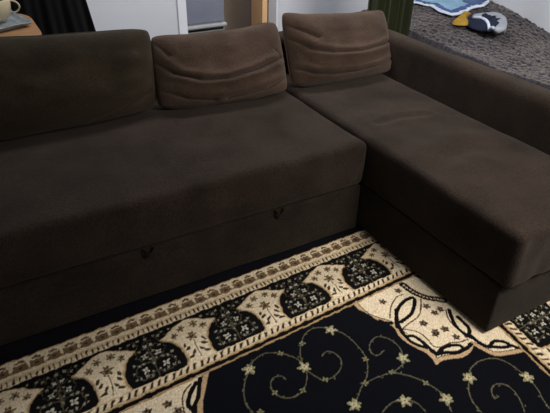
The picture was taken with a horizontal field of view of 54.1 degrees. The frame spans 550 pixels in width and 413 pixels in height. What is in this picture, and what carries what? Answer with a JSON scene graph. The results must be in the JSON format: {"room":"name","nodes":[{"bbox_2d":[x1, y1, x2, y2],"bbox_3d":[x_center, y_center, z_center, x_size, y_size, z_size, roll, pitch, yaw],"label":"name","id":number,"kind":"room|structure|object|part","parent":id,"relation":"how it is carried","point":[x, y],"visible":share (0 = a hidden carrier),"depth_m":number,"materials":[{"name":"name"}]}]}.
{"room":"living room","nodes":[
{"label":"living room","id":0,"kind":"room"},
{"bbox_2d":[86,0,367,38],"bbox_3d":[-1.132,-1.895,3.261,5.800,2.500,0.100,-16,37,-25],"label":"wall","id":1,"kind":"structure","parent":0,"point":[157,17],"depth_m":3.77,"materials":[{"name":"white paint"}]},
{"bbox_2d":[176,0,187,33],"bbox_3d":[-0.680,-1.857,3.584,0.064,2.100,0.130,-16,37,-25],"label":"trim","id":2,"kind":"structure","parent":1,"relation":"attached to","point":[181,4],"depth_m":3.84,"materials":[{"name":"white paint"}]},
{"bbox_2d":[251,0,266,24],"bbox_3d":[-0.152,-2.254,4.255,0.090,2.030,0.680,-4,34,-9],"label":"door","id":3,"kind":"structure","parent":1,"relation":"in","point":[258,7],"depth_m":4.50,"materials":[{"name":"beige wood"}]},
{"bbox_2d":[268,0,278,28],"bbox_3d":[-0.002,-2.055,3.909,0.018,2.100,0.130,-16,37,-25],"label":"trim","id":4,"kind":"structure","parent":1,"relation":"attached to","point":[273,4],"depth_m":4.24,"materials":[{"name":"white paint"}]},
{"bbox_2d":[224,0,268,29],"bbox_3d":[-0.599,-2.708,4.525,1.800,2.500,0.100,-16,37,-25],"label":"wall","id":5,"kind":"structure","parent":0,"point":[237,13],"depth_m":5.19,"materials":[{"name":"brown paint"}]},
{"bbox_2d":[490,0,549,32],"bbox_3d":[2.177,-1.637,2.976,0.100,2.500,3.800,-16,37,-25],"label":"wall","id":6,"kind":"structure","parent":0,"point":[537,12],"depth_m":3.78,"materials":[{"name":"white paint"}]},
{"bbox_2d":[367,0,413,35],"bbox_3d":[1.122,-1.792,3.251,1.430,2.381,0.060,-16,37,-25],"label":"curtain","id":7,"kind":"object","parent":6,"relation":"attached to","point":[398,13],"visible":0.14,"depth_m":3.39,"materials":[{"name":"green fabric"}]},
{"bbox_3d":[0.012,0.013,2.755,6.400,0.100,7.200,-16,37,-25],"label":"floor","id":8,"kind":"structure","parent":0,"visible":0},
{"bbox_2d":[0,13,41,36],"bbox_3d":[-1.692,-0.495,2.728,1.065,0.720,0.680,-16,37,-25],"label":"side table","id":9,"kind":"object","parent":8,"relation":"on","point":[31,29],"visible":0.11,"depth_m":2.64,"materials":[{"name":"beige wood"}]},
{"bbox_2d":[0,10,32,32],"bbox_3d":[-1.458,-0.887,2.649,0.322,0.030,0.530,22,39,29],"label":"plastic tray","id":10,"kind":"object","parent":9,"relation":"on","point":[15,20],"visible":0.82,"depth_m":2.74,"materials":[{"name":"grey plastic"}]},
{"bbox_2d":[0,0,19,22],"bbox_3d":[-1.437,-0.988,2.715,0.212,0.110,0.212,17,36,22],"label":"cup","id":11,"kind":"object","parent":10,"relation":"on","point":[5,5],"visible":1,"depth_m":2.69,"materials":[{"name":"beige ceramic"}]},
{"bbox_3d":[-1.321,-1.018,2.741,0.045,0.069,0.009,-11,35,-18],"label":"handle","id":12,"kind":"part","parent":11,"relation":"part of","materials":[{"name":"beige ceramic"}]},
{"bbox_2d":[186,0,226,33],"bbox_3d":[-0.606,-1.768,4.000,0.352,1.500,0.365,-16,37,-25],"label":"storage cabinet","id":13,"kind":"object","parent":8,"relation":"on","point":[203,16],"visible":0.34,"depth_m":4.06,"materials":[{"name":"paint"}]},
{"bbox_3d":[-0.530,-1.858,3.792,0.331,1.100,0.025,-16,37,-25],"label":"door","id":14,"kind":"part","parent":13,"relation":"part of","materials":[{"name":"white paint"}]},
{"bbox_2d":[0,29,549,345],"bbox_3d":[-0.127,-0.083,2.192,2.510,0.672,1.815,-16,37,-25],"label":"sofa","id":15,"kind":"object","parent":8,"relation":"on","point":[442,157],"visible":0.82,"depth_m":2.10,"materials":[{"name":"brown fabric"}]},
{"bbox_2d":[0,29,155,140],"bbox_3d":[-0.894,-0.515,2.228,0.851,0.386,0.218,-16,37,-25],"label":"cushion","id":16,"kind":"object","parent":15,"relation":"on","point":[51,82],"visible":1,"depth_m":2.20,"materials":[{"name":"brown fabric"}]},
{"bbox_3d":[-0.346,0.204,2.108,1.647,0.233,0.037,-16,37,-25],"label":"drawer","id":17,"kind":"part","parent":15,"relation":"part of","materials":[{"name":"brown fabric"}]},
{"bbox_3d":[-0.558,-0.200,2.306,1.659,0.221,0.957,-16,37,-25],"label":"seat","id":18,"kind":"part","parent":15,"relation":"part of","materials":[{"name":"brown fabric"}]},
{"bbox_2d":[151,22,286,108],"bbox_3d":[-0.243,-0.648,2.523,0.664,0.316,0.243,-16,37,-25],"label":"cushion","id":19,"kind":"object","parent":15,"relation":"on","point":[244,63],"visible":1,"depth_m":2.46,"materials":[{"name":"brown fabric"}]},
{"bbox_3d":[-0.533,-0.495,2.793,2.260,0.646,0.146,-16,37,-25],"label":"backrest","id":20,"kind":"part","parent":15,"relation":"part of","materials":[{"name":"brown fabric"}]},
{"bbox_2d":[282,10,390,85],"bbox_3d":[0.352,-0.829,2.788,0.654,0.347,0.243,-16,37,-25],"label":"cushion","id":21,"kind":"object","parent":15,"relation":"on","point":[321,49],"visible":0.98,"depth_m":2.71,"materials":[{"name":"brown fabric"}]},
{"bbox_3d":[0.616,-0.292,2.497,0.591,0.241,1.733,-16,37,-25],"label":"chaise seat","id":22,"kind":"part","parent":15,"relation":"part of","materials":[{"name":"brown fabric"}]},
{"bbox_3d":[0.894,-0.398,2.688,0.153,0.651,1.789,-16,37,-25],"label":"armrest","id":23,"kind":"part","parent":15,"relation":"part of","materials":[{"name":"brown fabric"}]},
{"bbox_2d":[0,223,549,412],"bbox_3d":[-0.028,0.841,1.382,3.160,0.013,2.045,-16,37,-25],"label":"patterned rug","id":24,"kind":"object","parent":8,"relation":"on","point":[335,323],"visible":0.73,"depth_m":1.89,"materials":[{"name":"black carpet"}]},
{"bbox_2d":[362,1,549,89],"bbox_3d":[1.629,-0.727,3.380,0.960,0.672,2.540,-16,37,-25],"label":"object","id":25,"kind":"structure","parent":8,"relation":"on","point":[523,52],"depth_m":3.48,"materials":[{"name":"carpet"}]},
{"bbox_2d":[414,0,489,15],"bbox_3d":[1.391,-1.549,4.044,0.683,0.060,0.487,-16,37,-25],"label":"cloth","id":26,"kind":"object","parent":25,"relation":"on","point":[449,7],"visible":0.98,"depth_m":3.91,"materials":[{"name":"blue fabric"}]},
{"bbox_2d":[452,10,507,34],"bbox_3d":[1.382,-1.250,3.618,0.348,0.087,0.642,15,35,20],"label":"stuffed toy","id":27,"kind":"object","parent":25,"relation":"on","point":[496,23],"visible":1,"depth_m":3.57,"materials":[{"name":"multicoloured fabric"}]},
{"bbox_3d":[1.450,-1.182,3.512,0.214,0.071,0.447,-1,33,-4],"label":"grey panel","id":28,"kind":"part","parent":27,"relation":"part of","materials":[{"name":"fabric"}]},
{"bbox_3d":[-1.217,-0.933,3.139,0.370,1.020,0.475,-16,37,-25],"label":"dining chair","id":29,"kind":"object","parent":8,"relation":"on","visible":0},
{"bbox_2d":[10,0,95,34],"bbox_3d":[-1.327,-1.235,3.136,0.480,0.625,0.189,-16,37,-25],"label":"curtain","id":30,"kind":"object","parent":29,"relation":"on","point":[50,16],"visible":0.58,"depth_m":3.17,"materials":[{"name":"fabric"}]}
]}

